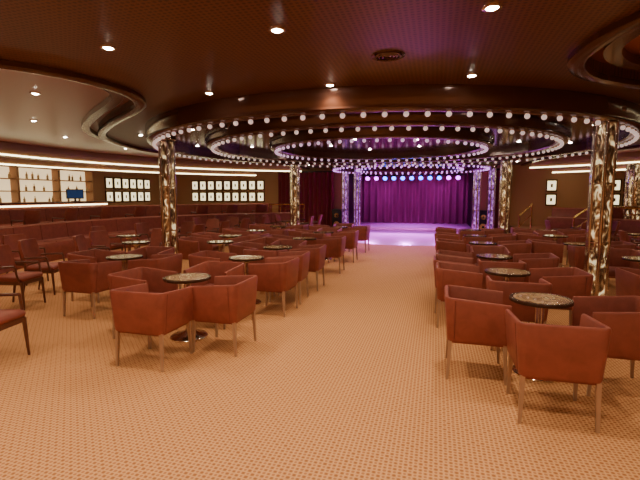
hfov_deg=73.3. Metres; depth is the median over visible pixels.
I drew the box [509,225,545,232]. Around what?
tier
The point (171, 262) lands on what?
armchair
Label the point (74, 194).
television
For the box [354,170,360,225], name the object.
column
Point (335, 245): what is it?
armchair
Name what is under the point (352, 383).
floor
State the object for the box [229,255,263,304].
cocktail table
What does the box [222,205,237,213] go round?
dining chair
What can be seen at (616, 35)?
trim
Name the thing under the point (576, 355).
armchair
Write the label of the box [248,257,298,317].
armchair
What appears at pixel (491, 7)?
recessed light
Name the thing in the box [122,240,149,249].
cocktail table
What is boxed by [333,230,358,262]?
armchair
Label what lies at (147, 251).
armchair
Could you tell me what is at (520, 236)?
armchair
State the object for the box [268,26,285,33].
recessed light
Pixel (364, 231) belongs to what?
armchair
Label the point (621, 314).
armchair
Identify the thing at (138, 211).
dining chair
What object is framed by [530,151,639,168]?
soffit
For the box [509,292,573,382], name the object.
cocktail table
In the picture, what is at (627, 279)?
armchair
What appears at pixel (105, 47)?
recessed light
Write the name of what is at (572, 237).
armchair
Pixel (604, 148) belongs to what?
column
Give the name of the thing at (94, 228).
dining chair
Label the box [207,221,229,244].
dining chair
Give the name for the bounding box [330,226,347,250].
cocktail table
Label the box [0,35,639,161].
ceiling
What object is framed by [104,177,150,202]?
picture frames
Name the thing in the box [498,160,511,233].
column
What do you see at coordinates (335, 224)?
armchair
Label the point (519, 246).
armchair
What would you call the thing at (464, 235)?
cocktail table
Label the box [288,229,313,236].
armchair
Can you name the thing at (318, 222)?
dining chair
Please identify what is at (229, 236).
cocktail table
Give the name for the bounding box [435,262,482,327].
armchair
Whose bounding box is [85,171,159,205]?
wall
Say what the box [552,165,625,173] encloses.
soffit
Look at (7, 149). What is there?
soffit
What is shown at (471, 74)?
recessed light
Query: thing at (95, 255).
armchair
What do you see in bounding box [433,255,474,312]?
armchair
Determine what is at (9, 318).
dining chair
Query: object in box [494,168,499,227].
curtain
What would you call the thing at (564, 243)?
cocktail table
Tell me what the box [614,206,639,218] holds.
brass handrail
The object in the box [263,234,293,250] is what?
armchair
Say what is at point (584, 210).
stair handrail
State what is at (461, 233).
armchair
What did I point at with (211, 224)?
dining chair
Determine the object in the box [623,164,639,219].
column
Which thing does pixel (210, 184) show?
picture frames
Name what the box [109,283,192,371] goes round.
armchair
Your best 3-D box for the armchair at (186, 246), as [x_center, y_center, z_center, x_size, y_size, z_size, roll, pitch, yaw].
[-2.631,0.332,9.020,0.547,0.755,0.611,2,6,15]
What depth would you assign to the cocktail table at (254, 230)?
11.38 m
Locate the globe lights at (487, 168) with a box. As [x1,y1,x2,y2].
[333,164,489,174]
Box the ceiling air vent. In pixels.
[371,50,404,61]
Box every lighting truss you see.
[330,161,492,172]
[361,171,465,180]
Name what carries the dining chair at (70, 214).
on the tier
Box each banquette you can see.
[0,203,271,226]
[0,212,289,273]
[547,207,586,228]
[611,218,639,244]
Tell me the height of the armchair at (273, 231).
0.755 m
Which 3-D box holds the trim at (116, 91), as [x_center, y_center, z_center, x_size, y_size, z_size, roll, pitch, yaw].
[-3.397,-2.348,10.163,8.386,0.185,19.748,5,8,37]
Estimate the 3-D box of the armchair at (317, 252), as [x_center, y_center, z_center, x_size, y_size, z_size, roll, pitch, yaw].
[-0.207,0.475,7.653,0.547,0.755,0.611,1,6,13]
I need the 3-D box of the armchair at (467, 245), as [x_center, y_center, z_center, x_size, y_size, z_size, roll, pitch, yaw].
[3.030,0.447,7.919,0.611,0.755,0.547,1,6,12]
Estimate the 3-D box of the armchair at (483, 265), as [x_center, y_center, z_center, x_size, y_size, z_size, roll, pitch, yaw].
[2.525,0.644,6.046,0.611,0.755,0.547,2,6,18]
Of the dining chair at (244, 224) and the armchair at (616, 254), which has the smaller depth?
the armchair at (616, 254)
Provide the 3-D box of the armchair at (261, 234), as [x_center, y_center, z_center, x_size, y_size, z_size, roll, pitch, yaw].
[-1.512,0.233,9.957,0.547,0.755,0.611,2,6,15]
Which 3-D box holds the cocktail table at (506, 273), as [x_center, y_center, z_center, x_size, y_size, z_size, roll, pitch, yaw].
[2.320,0.737,5.365,0.530,0.712,0.530,4,7,35]
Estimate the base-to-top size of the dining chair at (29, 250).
0.903 m
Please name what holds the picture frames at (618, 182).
attached to the wall at (528, 186)
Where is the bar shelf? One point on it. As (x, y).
(17, 184)
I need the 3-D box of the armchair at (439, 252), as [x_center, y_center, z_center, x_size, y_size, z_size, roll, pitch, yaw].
[2.108,0.567,6.779,0.547,0.755,0.611,2,6,18]
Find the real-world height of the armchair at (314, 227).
0.755 m
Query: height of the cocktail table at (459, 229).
0.712 m
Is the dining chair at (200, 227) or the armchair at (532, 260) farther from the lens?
the dining chair at (200, 227)
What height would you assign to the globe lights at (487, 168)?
0.077 m
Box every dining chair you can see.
[0,245,45,309]
[0,293,30,354]
[2,234,48,285]
[11,210,40,225]
[18,239,64,294]
[52,208,77,221]
[72,235,109,251]
[89,231,125,253]
[90,207,112,219]
[90,226,122,250]
[125,206,145,216]
[135,223,151,247]
[139,228,161,247]
[178,221,195,237]
[179,224,204,237]
[191,205,207,214]
[192,217,205,230]
[205,219,219,232]
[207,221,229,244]
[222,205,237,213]
[229,218,249,228]
[243,215,254,223]
[252,204,265,212]
[254,216,265,223]
[263,215,280,228]
[274,214,289,228]
[300,216,313,229]
[313,214,322,224]
[545,220,560,229]
[580,223,586,229]
[612,221,619,240]
[613,207,630,218]
[618,230,639,251]
[631,238,639,249]
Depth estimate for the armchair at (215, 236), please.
10.36 m
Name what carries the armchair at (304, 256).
on the floor
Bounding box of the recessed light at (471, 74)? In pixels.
[465,73,478,76]
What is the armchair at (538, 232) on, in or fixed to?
on the floor
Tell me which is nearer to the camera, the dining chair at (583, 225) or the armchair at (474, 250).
the armchair at (474, 250)
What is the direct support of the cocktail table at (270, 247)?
on the floor
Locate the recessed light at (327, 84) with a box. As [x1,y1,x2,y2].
[324,83,335,86]
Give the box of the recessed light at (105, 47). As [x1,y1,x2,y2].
[100,45,116,50]
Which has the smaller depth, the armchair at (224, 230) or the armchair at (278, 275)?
the armchair at (278, 275)
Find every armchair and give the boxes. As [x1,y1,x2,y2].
[58,259,121,318]
[67,249,121,302]
[107,267,177,338]
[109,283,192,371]
[125,246,174,268]
[128,253,181,288]
[178,236,212,259]
[183,261,244,328]
[188,250,236,267]
[188,275,257,356]
[191,232,223,251]
[222,227,249,251]
[228,242,267,262]
[229,235,264,243]
[231,231,260,237]
[238,233,268,236]
[243,248,287,296]
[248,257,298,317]
[249,223,271,232]
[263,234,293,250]
[264,228,289,235]
[267,251,309,304]
[270,239,306,251]
[285,224,307,229]
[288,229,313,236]
[288,244,325,290]
[301,233,330,261]
[308,224,329,230]
[316,227,341,235]
[316,236,345,273]
[333,223,353,230]
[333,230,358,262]
[348,225,370,252]
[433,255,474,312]
[434,232,458,249]
[435,227,456,233]
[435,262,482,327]
[436,238,464,251]
[436,250,473,301]
[444,285,511,385]
[458,230,484,240]
[462,236,492,252]
[466,244,504,252]
[470,246,510,265]
[477,258,525,288]
[481,228,504,236]
[486,275,551,349]
[489,233,516,245]
[498,240,531,261]
[505,309,611,433]
[510,227,533,233]
[513,232,541,240]
[513,253,559,282]
[527,239,563,266]
[527,267,593,325]
[533,230,564,263]
[557,228,585,241]
[566,234,585,264]
[568,245,612,289]
[572,296,639,395]
[608,248,639,277]
[611,241,635,249]
[615,267,639,295]
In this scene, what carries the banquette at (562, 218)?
on the tier
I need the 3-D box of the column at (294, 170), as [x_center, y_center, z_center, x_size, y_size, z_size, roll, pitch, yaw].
[-0.827,-1.246,14.249,0.450,2.800,0.450,0,6,1]
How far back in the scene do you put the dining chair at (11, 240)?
8.09 m
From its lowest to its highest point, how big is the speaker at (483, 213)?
1.000 m
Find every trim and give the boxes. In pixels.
[0,59,309,169]
[521,10,639,165]
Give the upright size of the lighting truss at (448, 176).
0.616 m
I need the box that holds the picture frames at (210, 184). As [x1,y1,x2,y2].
[192,180,264,201]
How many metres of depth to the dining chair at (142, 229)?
11.48 m
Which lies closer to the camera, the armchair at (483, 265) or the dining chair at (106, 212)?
the armchair at (483, 265)
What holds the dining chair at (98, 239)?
on the floor
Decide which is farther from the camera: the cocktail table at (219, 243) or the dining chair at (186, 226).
the dining chair at (186, 226)
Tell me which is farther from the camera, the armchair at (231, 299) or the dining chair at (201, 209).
the dining chair at (201, 209)
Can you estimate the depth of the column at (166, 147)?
7.96 m
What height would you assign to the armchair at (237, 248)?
0.755 m
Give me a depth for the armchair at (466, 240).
9.18 m
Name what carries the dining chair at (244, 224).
on the floor
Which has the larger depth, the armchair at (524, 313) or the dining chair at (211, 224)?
the dining chair at (211, 224)
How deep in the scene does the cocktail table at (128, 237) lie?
9.99 m
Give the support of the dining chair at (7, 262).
on the floor
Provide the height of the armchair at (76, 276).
0.755 m
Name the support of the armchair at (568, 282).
on the floor
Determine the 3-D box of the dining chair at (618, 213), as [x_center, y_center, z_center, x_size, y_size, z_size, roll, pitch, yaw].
[9.565,-0.595,13.803,0.613,0.903,0.536,-3,7,-28]
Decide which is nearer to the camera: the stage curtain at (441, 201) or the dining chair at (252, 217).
the dining chair at (252, 217)
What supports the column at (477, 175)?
on the floor
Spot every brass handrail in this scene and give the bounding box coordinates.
[268,203,304,222]
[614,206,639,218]
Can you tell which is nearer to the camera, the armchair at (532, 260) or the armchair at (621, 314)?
the armchair at (621, 314)
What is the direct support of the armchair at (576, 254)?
on the floor
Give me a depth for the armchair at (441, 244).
8.36 m
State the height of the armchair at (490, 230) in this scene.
0.755 m
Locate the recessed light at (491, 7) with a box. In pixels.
[481,3,502,11]
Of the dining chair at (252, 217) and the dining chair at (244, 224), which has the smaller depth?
the dining chair at (244, 224)
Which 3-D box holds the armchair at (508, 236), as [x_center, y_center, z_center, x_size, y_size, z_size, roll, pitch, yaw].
[4.196,0.236,9.928,0.547,0.755,0.611,2,6,18]
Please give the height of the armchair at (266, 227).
0.755 m
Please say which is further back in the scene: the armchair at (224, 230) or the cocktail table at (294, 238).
the armchair at (224, 230)
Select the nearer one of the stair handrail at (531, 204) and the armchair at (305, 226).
the armchair at (305, 226)
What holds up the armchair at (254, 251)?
on the floor
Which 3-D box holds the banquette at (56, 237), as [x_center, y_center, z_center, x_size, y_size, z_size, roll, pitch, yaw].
[-4.990,-0.253,13.788,2.758,0.920,11.696,4,7,31]
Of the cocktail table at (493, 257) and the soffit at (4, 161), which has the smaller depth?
the cocktail table at (493, 257)
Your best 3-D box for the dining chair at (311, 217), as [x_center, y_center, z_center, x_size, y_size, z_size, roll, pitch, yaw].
[-0.515,-0.400,15.302,0.613,0.903,0.536,1,6,8]
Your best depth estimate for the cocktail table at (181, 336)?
4.92 m
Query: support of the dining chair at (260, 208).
on the tier
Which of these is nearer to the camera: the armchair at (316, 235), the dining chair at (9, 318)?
the dining chair at (9, 318)
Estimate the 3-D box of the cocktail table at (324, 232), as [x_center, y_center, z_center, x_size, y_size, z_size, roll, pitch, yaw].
[0.087,0.142,11.026,0.530,0.712,0.530,-2,6,-16]
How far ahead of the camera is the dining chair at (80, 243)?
8.04 m
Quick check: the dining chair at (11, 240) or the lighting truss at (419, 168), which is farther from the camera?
the lighting truss at (419, 168)
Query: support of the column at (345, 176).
on the floor
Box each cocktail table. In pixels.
[105,254,142,270]
[116,234,140,250]
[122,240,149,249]
[163,273,210,342]
[207,240,232,251]
[219,234,241,238]
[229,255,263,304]
[246,229,265,231]
[263,245,291,250]
[270,225,285,228]
[292,237,316,240]
[313,231,333,260]
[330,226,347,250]
[459,229,479,230]
[463,234,486,236]
[468,241,496,245]
[476,253,512,261]
[484,267,530,281]
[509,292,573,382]
[542,234,567,266]
[563,242,584,245]
[621,256,639,268]
[628,233,639,244]
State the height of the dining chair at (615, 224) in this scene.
0.903 m
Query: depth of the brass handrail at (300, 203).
18.35 m
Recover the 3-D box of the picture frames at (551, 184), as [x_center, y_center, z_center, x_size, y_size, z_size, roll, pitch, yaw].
[9.568,-1.960,17.788,0.420,1.080,0.056,2,6,15]
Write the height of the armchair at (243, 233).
0.755 m
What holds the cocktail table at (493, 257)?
on the floor
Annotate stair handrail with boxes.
[518,203,532,228]
[572,207,587,228]
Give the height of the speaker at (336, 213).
1.000 m
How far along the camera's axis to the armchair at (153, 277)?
5.26 m
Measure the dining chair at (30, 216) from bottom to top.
0.903 m
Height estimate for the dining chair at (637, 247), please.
0.903 m
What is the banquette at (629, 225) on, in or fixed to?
on the floor
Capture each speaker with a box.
[332,209,341,225]
[479,210,486,230]
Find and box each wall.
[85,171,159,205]
[176,164,625,229]
[348,172,473,227]
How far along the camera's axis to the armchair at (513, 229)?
11.47 m
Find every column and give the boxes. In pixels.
[158,132,178,253]
[290,164,299,225]
[342,172,348,222]
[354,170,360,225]
[472,170,480,229]
[486,163,498,228]
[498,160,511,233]
[584,107,626,295]
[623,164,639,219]
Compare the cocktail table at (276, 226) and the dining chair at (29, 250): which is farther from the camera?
the cocktail table at (276, 226)
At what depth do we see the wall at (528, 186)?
18.14 m
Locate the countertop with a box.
[0,201,112,208]
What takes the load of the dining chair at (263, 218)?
on the floor
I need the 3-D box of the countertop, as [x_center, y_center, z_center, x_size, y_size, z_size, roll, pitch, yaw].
[-9.101,-0.701,13.985,0.620,1.070,5.900,2,6,15]
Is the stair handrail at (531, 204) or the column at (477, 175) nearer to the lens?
the stair handrail at (531, 204)
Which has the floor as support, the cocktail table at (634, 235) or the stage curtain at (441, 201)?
the cocktail table at (634, 235)
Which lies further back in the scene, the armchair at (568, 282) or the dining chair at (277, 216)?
the dining chair at (277, 216)
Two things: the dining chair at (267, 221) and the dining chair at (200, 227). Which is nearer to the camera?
the dining chair at (200, 227)
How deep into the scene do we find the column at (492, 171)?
17.50 m
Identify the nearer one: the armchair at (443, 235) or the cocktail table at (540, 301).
the cocktail table at (540, 301)
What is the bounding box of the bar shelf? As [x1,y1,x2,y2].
[0,166,94,201]
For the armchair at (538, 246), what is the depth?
8.23 m
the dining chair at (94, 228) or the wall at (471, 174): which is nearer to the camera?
the dining chair at (94, 228)
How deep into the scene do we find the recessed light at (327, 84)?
4.88 m
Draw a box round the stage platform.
[361,222,471,231]
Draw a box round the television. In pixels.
[66,189,83,200]
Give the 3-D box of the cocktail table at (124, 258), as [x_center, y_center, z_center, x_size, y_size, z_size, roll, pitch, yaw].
[-3.007,0.602,6.651,0.530,0.712,0.530,0,6,-2]
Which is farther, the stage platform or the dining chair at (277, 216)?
the stage platform
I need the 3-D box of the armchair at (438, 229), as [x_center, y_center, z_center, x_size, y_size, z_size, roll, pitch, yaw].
[3.470,0.032,11.873,0.547,0.755,0.611,2,6,17]
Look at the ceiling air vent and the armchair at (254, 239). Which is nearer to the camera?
the ceiling air vent
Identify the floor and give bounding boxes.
[0,230,639,479]
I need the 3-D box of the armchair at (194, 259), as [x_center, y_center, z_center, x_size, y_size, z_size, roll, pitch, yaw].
[-1.670,0.575,6.704,0.547,0.755,0.611,1,6,12]
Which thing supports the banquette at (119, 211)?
on the tier
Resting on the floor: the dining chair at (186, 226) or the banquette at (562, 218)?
the dining chair at (186, 226)
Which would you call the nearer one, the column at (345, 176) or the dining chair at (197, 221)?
the dining chair at (197, 221)
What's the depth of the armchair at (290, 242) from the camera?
8.63 m
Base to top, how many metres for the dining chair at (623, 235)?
0.903 m
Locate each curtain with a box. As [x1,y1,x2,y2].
[278,171,333,225]
[361,172,468,223]
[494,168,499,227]
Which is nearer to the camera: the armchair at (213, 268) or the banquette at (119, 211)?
the armchair at (213, 268)
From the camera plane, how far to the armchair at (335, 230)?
11.83 m
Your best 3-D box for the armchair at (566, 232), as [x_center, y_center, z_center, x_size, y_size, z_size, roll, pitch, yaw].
[6.671,0.078,11.431,0.547,0.755,0.611,2,6,16]
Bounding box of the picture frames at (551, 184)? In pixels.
[545,179,557,205]
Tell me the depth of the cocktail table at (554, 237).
9.90 m
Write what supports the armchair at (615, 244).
on the floor
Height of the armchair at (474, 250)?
0.755 m
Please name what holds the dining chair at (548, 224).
on the floor
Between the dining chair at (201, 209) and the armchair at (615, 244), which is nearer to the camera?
the armchair at (615, 244)
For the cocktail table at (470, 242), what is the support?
on the floor
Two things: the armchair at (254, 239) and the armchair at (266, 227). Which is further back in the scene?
the armchair at (266, 227)
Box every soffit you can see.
[0,141,301,172]
[0,157,255,175]
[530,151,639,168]
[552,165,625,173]
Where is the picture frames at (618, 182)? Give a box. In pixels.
[614,179,624,205]
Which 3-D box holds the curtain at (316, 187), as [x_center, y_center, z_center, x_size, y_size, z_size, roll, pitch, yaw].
[-0.680,-1.874,20.368,2.700,2.730,0.161,2,6,15]
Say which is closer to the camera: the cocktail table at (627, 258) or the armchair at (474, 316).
the armchair at (474, 316)
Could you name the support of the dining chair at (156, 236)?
on the floor
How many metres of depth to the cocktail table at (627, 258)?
6.38 m

